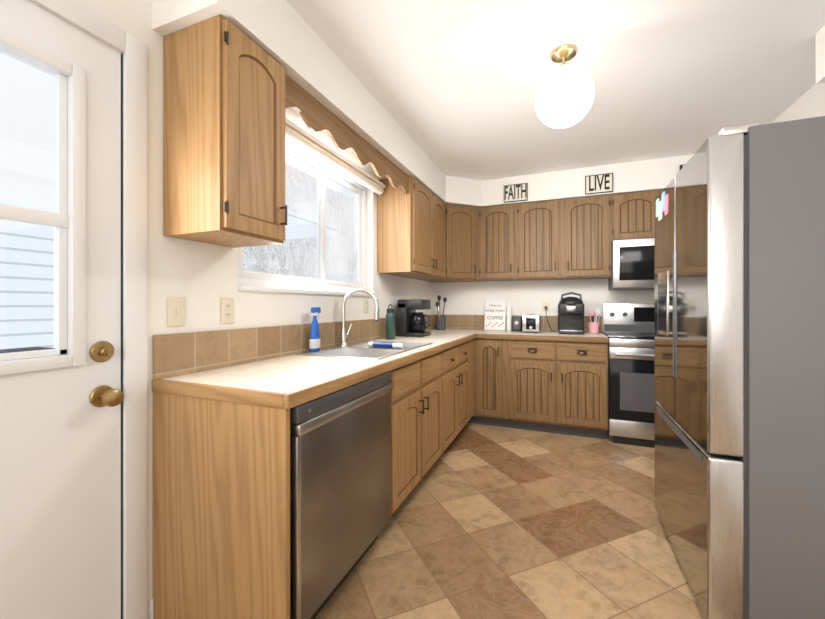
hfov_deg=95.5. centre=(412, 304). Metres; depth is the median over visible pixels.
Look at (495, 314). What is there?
coffee sign
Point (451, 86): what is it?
ceiling
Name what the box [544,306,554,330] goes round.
power cord
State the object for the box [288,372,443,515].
base cabinet
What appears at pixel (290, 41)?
soffit
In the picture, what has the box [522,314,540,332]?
toaster
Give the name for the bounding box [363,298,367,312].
switch plates
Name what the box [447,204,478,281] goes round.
upper cabinet
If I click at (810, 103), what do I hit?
wall
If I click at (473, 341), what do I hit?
base cabinet
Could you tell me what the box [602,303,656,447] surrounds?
range
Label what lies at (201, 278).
wall
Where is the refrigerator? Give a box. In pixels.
[655,116,824,618]
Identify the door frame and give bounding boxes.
[28,0,146,618]
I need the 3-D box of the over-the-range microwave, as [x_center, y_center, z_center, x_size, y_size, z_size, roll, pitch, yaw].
[2.252,-0.372,3.448,0.761,0.447,0.441,0,0,22]
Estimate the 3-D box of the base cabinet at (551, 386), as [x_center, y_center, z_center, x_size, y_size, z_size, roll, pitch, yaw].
[1.249,0.758,3.753,1.207,0.868,0.627,0,0,22]
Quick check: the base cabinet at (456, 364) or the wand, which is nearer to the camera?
the wand
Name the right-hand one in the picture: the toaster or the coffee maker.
the toaster
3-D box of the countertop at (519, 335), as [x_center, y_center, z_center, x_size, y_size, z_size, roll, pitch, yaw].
[1.264,0.303,3.742,1.172,0.046,0.637,0,0,22]
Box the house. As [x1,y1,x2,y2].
[0,196,337,352]
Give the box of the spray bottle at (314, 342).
[309,307,320,351]
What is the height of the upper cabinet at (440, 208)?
0.770 m
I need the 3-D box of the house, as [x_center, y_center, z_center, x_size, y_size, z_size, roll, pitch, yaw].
[-2.822,0.217,6.472,6.800,3.950,24.000,0,0,22]
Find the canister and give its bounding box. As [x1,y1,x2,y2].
[506,307,511,330]
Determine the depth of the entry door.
1.18 m
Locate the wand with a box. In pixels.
[368,342,402,348]
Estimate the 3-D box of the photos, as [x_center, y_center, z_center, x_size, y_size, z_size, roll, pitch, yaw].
[1.293,-0.510,1.946,0.002,0.125,0.250,0,0,22]
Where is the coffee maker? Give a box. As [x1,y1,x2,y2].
[397,299,430,336]
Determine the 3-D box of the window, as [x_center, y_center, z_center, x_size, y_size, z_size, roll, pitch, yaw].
[-0.616,-0.522,2.435,0.125,0.908,1.361,0,0,22]
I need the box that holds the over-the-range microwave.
[608,238,654,289]
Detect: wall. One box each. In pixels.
[76,0,433,618]
[434,279,654,331]
[772,83,824,122]
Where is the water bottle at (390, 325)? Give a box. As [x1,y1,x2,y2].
[385,304,394,339]
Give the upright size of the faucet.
0.390 m
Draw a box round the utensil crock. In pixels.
[435,295,446,329]
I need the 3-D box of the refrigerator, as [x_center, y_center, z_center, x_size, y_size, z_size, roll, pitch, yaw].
[1.610,0.283,1.551,0.894,1.817,0.845,0,0,22]
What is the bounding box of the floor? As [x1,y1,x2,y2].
[314,423,704,618]
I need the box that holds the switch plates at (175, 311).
[167,297,184,326]
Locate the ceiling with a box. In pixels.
[286,0,824,180]
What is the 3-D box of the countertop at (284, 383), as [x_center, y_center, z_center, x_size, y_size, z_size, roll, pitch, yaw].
[-0.062,0.317,2.829,0.642,0.074,3.322,0,0,22]
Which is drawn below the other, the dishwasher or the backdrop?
the dishwasher
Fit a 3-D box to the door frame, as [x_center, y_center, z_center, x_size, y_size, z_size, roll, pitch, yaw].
[-1.239,0.116,0.958,0.165,2.153,0.986,0,0,22]
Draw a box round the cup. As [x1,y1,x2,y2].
[588,308,600,333]
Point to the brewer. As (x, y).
(570, 315)
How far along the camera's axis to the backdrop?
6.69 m
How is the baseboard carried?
attached to the wall at (201, 278)
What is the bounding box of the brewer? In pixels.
[558,292,583,334]
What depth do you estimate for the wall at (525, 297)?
4.08 m
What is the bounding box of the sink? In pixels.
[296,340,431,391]
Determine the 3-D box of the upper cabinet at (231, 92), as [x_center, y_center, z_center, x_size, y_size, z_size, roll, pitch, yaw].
[-0.756,-0.653,1.545,0.317,0.770,0.330,0,0,22]
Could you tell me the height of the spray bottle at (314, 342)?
0.262 m
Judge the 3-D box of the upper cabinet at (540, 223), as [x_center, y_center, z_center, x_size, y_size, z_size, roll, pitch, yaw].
[1.316,-0.653,3.895,0.430,0.770,0.312,0,0,22]
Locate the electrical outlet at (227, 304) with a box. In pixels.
[221,298,233,323]
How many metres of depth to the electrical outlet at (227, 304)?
1.72 m
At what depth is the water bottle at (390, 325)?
3.03 m
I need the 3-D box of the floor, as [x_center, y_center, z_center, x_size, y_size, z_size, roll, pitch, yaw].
[0.347,1.222,0.943,3.120,0.060,6.820,0,0,22]
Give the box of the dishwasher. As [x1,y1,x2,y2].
[290,371,392,618]
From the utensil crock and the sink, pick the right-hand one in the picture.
the utensil crock
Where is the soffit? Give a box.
[152,0,824,207]
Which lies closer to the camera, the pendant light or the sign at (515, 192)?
the pendant light
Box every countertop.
[152,328,483,411]
[476,330,607,339]
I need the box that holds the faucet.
[336,288,379,343]
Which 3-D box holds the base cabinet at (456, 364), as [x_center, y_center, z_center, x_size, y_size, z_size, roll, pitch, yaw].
[0.077,0.758,3.193,0.627,0.868,0.812,0,0,22]
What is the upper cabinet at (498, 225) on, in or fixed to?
attached to the wall at (525, 297)
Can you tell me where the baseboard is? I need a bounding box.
[148,598,152,618]
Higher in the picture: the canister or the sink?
the canister
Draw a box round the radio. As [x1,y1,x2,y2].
[512,317,521,330]
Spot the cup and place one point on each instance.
(594, 327)
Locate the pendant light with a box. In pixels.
[534,43,594,128]
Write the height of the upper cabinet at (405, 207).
0.770 m
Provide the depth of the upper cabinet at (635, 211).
3.44 m
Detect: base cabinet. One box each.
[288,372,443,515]
[432,340,471,450]
[472,340,475,423]
[476,336,608,438]
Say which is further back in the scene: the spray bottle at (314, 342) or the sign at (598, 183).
the sign at (598, 183)
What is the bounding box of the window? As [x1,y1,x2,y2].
[238,139,374,296]
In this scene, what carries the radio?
on the countertop at (519, 335)
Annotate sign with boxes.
[484,300,505,329]
[504,183,527,202]
[585,173,612,194]
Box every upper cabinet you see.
[163,14,290,247]
[375,174,434,277]
[411,196,446,281]
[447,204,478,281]
[479,204,518,281]
[519,199,562,280]
[563,194,614,279]
[615,190,662,239]
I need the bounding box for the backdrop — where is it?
[0,52,356,282]
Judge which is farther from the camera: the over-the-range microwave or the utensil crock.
the utensil crock
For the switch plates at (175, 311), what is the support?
attached to the wall at (201, 278)
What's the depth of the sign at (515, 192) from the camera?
3.80 m
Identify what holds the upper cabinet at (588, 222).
attached to the wall at (525, 297)
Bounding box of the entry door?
[0,0,123,618]
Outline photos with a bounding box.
[656,191,667,220]

